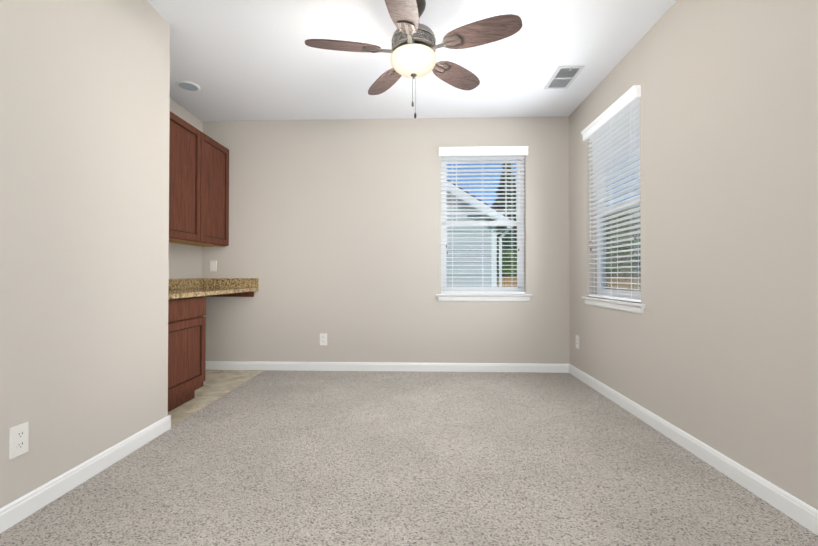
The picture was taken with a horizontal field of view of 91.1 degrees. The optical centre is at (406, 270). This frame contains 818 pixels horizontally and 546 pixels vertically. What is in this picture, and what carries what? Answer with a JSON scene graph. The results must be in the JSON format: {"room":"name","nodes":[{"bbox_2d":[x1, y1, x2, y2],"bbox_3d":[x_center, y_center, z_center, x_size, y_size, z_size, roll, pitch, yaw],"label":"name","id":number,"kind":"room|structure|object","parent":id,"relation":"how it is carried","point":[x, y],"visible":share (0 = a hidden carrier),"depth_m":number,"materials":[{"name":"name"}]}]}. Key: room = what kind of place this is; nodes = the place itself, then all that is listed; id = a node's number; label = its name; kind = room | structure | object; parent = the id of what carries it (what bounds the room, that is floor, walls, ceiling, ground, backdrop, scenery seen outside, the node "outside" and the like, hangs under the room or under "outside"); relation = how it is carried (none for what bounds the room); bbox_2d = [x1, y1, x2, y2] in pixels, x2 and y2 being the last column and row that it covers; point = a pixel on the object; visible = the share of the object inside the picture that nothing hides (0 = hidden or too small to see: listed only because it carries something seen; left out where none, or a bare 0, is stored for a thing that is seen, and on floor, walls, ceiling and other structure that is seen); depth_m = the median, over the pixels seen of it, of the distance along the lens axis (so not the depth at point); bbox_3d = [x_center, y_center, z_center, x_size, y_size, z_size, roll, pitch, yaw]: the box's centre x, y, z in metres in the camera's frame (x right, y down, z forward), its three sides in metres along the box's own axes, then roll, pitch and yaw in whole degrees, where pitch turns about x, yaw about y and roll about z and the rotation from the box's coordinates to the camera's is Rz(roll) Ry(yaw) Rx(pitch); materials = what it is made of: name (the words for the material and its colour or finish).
{"room":"empty living room","nodes":[
{"label":"empty living room","id":0,"kind":"room"},
{"bbox_2d":[0,0,169,507],"bbox_3d":[-1.745,-0.332,0.376,0.120,2.740,4.680,0,-1,2],"label":"wall","id":1,"kind":"structure","parent":0,"point":[84,169],"depth_m":2.01,"materials":[{"name":"beige paint"}]},
{"bbox_2d":[9,421,28,459],"bbox_3d":[-1.634,0.715,1.697,0.009,0.128,0.080,0,-1,2],"label":"outlet","id":2,"kind":"object","parent":1,"relation":"attached to","point":[18,440],"visible":1,"depth_m":1.69,"materials":[{"name":"white plastic"}]},
{"bbox_2d":[0,415,170,532],"bbox_3d":[-1.737,0.992,0.368,0.135,0.092,4.695,0,-1,2],"label":"baseboard","id":3,"kind":"structure","parent":1,"relation":"attached to","point":[16,511],"depth_m":1.96,"materials":[{"name":"white wood"}]},
{"bbox_2d":[169,98,202,278],"bbox_3d":[-2.439,-0.323,1.172,0.150,2.740,6.524,0,-1,2],"label":"wall","id":4,"kind":"structure","parent":0,"point":[185,260],"depth_m":4.11,"materials":[{"name":"beige paint"}]},
{"bbox_2d":[169,111,228,246],"bbox_3d":[-2.117,-0.809,3.847,0.305,1.071,1.142,0,-1,2],"label":"upper cabinet","id":5,"kind":"object","parent":4,"relation":"attached to","point":[198,187],"visible":0.69,"depth_m":3.78,"materials":[{"name":"brown wood"}]},
{"bbox_2d":[168,370,263,426],"bbox_3d":[-2.009,1.077,1.217,0.707,0.060,6.374,0,-1,2],"label":"floor","id":6,"kind":"structure","parent":0,"point":[217,384],"depth_m":3.67,"materials":[{"name":"tile"}]},
{"bbox_2d":[168,296,205,411],"bbox_3d":[-1.996,0.636,3.098,0.598,0.864,0.604,0,-1,2],"label":"base cabinet","id":7,"kind":"object","parent":6,"relation":"on","point":[186,345],"visible":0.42,"depth_m":3.12,"materials":[{"name":"brown wood"}]},
{"bbox_2d":[168,278,258,298],"bbox_3d":[-1.962,0.172,3.568,0.633,0.202,1.687,0,-1,2],"label":"countertop","id":8,"kind":"structure","parent":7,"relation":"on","point":[212,287],"depth_m":4.22,"materials":[{"name":"stone"}]},
{"bbox_2d":[202,116,569,363],"bbox_3d":[-0.252,-0.288,4.435,4.297,2.740,0.150,0,-1,2],"label":"wall","id":9,"kind":"structure","parent":0,"point":[335,230],"depth_m":4.37,"materials":[{"name":"beige paint"}]},
{"bbox_2d":[210,261,216,271],"bbox_3d":[-2.125,-0.054,4.416,0.076,0.120,0.012,0,-1,2],"label":"light switch","id":10,"kind":"object","parent":9,"relation":"attached to","point":[213,266],"visible":1,"depth_m":4.42,"materials":[{"name":"white plastic"}]},
{"bbox_2d":[320,333,326,344],"bbox_3d":[-0.901,0.744,4.367,0.080,0.128,0.009,0,-1,2],"label":"electrical outlet","id":11,"kind":"object","parent":9,"relation":"attached to","point":[323,338],"visible":1,"depth_m":4.36,"materials":[{"name":"white plastic"}]},
{"bbox_2d":[205,361,568,372],"bbox_3d":[-0.254,1.035,4.338,3.997,0.092,0.015,0,-1,2],"label":"baseboard","id":12,"kind":"structure","parent":9,"relation":"attached to","point":[393,366],"depth_m":4.33,"materials":[{"name":"white wood"}]},
{"bbox_2d":[436,157,532,301],"bbox_3d":[0.835,-0.483,4.386,1.025,1.621,0.198,0,-1,2],"label":"window","id":13,"kind":"structure","parent":9,"relation":"in","point":[489,297],"depth_m":4.41,"materials":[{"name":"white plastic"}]},
{"bbox_2d":[439,146,528,293],"bbox_3d":[0.830,-0.541,4.332,0.949,1.574,0.110,0,-1,2],"label":"window blinds","id":14,"kind":"object","parent":13,"relation":"attached to","point":[509,152],"visible":0.88,"depth_m":4.35,"materials":[{"name":"white plastic"}]},
{"bbox_2d":[0,370,817,545],"bbox_3d":[-0.011,1.077,1.148,3.290,0.060,6.374,0,-1,2],"label":"floor","id":15,"kind":"structure","parent":0,"point":[329,458],"depth_m":2.04,"materials":[{"name":"beige carpet"}]},
{"bbox_2d":[147,0,676,120],"bbox_3d":[-0.364,-1.743,1.190,4.297,0.100,6.674,0,-1,2],"label":"ceiling","id":16,"kind":"structure","parent":0,"point":[246,60],"depth_m":3.14,"materials":[{"name":"white paint"}]},
{"bbox_2d":[175,81,199,91],"bbox_3d":[-1.967,-1.661,3.618,0.202,0.010,0.202,0,-1,2],"label":"recessed light","id":17,"kind":"object","parent":16,"relation":"in","point":[188,86],"visible":1,"depth_m":3.62,"materials":[{"name":"white plastic"}]},
{"bbox_2d":[305,0,521,117],"bbox_3d":[0.023,-1.316,2.473,1.261,0.727,1.249,0,-1,2],"label":"ceiling fan","id":18,"kind":"object","parent":16,"relation":"hanging from","point":[413,49],"visible":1,"depth_m":2.40,"materials":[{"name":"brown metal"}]},
{"bbox_2d":[544,66,584,88],"bbox_3d":[1.356,-1.659,3.464,0.209,0.018,0.392,0,-1,2],"label":"ceiling vent","id":19,"kind":"object","parent":16,"relation":"in","point":[563,77],"visible":1,"depth_m":3.45,"materials":[{"name":"white metal"}]},
{"bbox_2d":[569,0,817,509],"bbox_3d":[1.705,-0.325,1.028,0.150,2.740,6.524,0,-1,2],"label":"wall","id":20,"kind":"structure","parent":0,"point":[715,346],"depth_m":2.12,"materials":[{"name":"beige paint"}]},
{"bbox_2d":[576,335,578,348],"bbox_3d":[1.731,0.717,4.063,0.009,0.128,0.080,0,-1,2],"label":"electrical outlet","id":21,"kind":"object","parent":20,"relation":"attached to","point":[577,341],"visible":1,"depth_m":4.05,"materials":[{"name":"white plastic"}]},
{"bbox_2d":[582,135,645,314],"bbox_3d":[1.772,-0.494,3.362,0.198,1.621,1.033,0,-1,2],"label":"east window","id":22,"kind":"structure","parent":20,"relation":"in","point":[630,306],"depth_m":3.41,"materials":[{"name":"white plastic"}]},
{"bbox_2d":[581,85,640,301],"bbox_3d":[1.718,-0.551,3.368,0.110,1.574,0.957,0,-1,2],"label":"window blinds","id":23,"kind":"object","parent":22,"relation":"attached to","point":[617,122],"visible":0.79,"depth_m":3.31,"materials":[{"name":"white plastic"}]},
{"bbox_2d":[569,364,817,534],"bbox_3d":[1.625,1.000,1.084,0.015,0.092,6.359,0,-1,2],"label":"baseboard","id":24,"kind":"structure","parent":20,"relation":"attached to","point":[802,513],"depth_m":2.11,"materials":[{"name":"white wood"}]},
{"label":"outside","id":25,"kind":"structure","parent":0,"visible":0},
{"bbox_3d":[10.730,1.900,24.495,100.000,0.100,110.000,0,-1,2],"label":"ground","id":26,"kind":"structure","parent":25,"visible":0},
{"bbox_2d":[446,163,516,286],"bbox_3d":[4.215,-1.783,15.613,24.430,7.072,10.397,0,-1,2],"label":"house","id":27,"kind":"structure","parent":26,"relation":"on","point":[456,282],"depth_m":10.83,"materials":[{"name":"white"}]}
]}

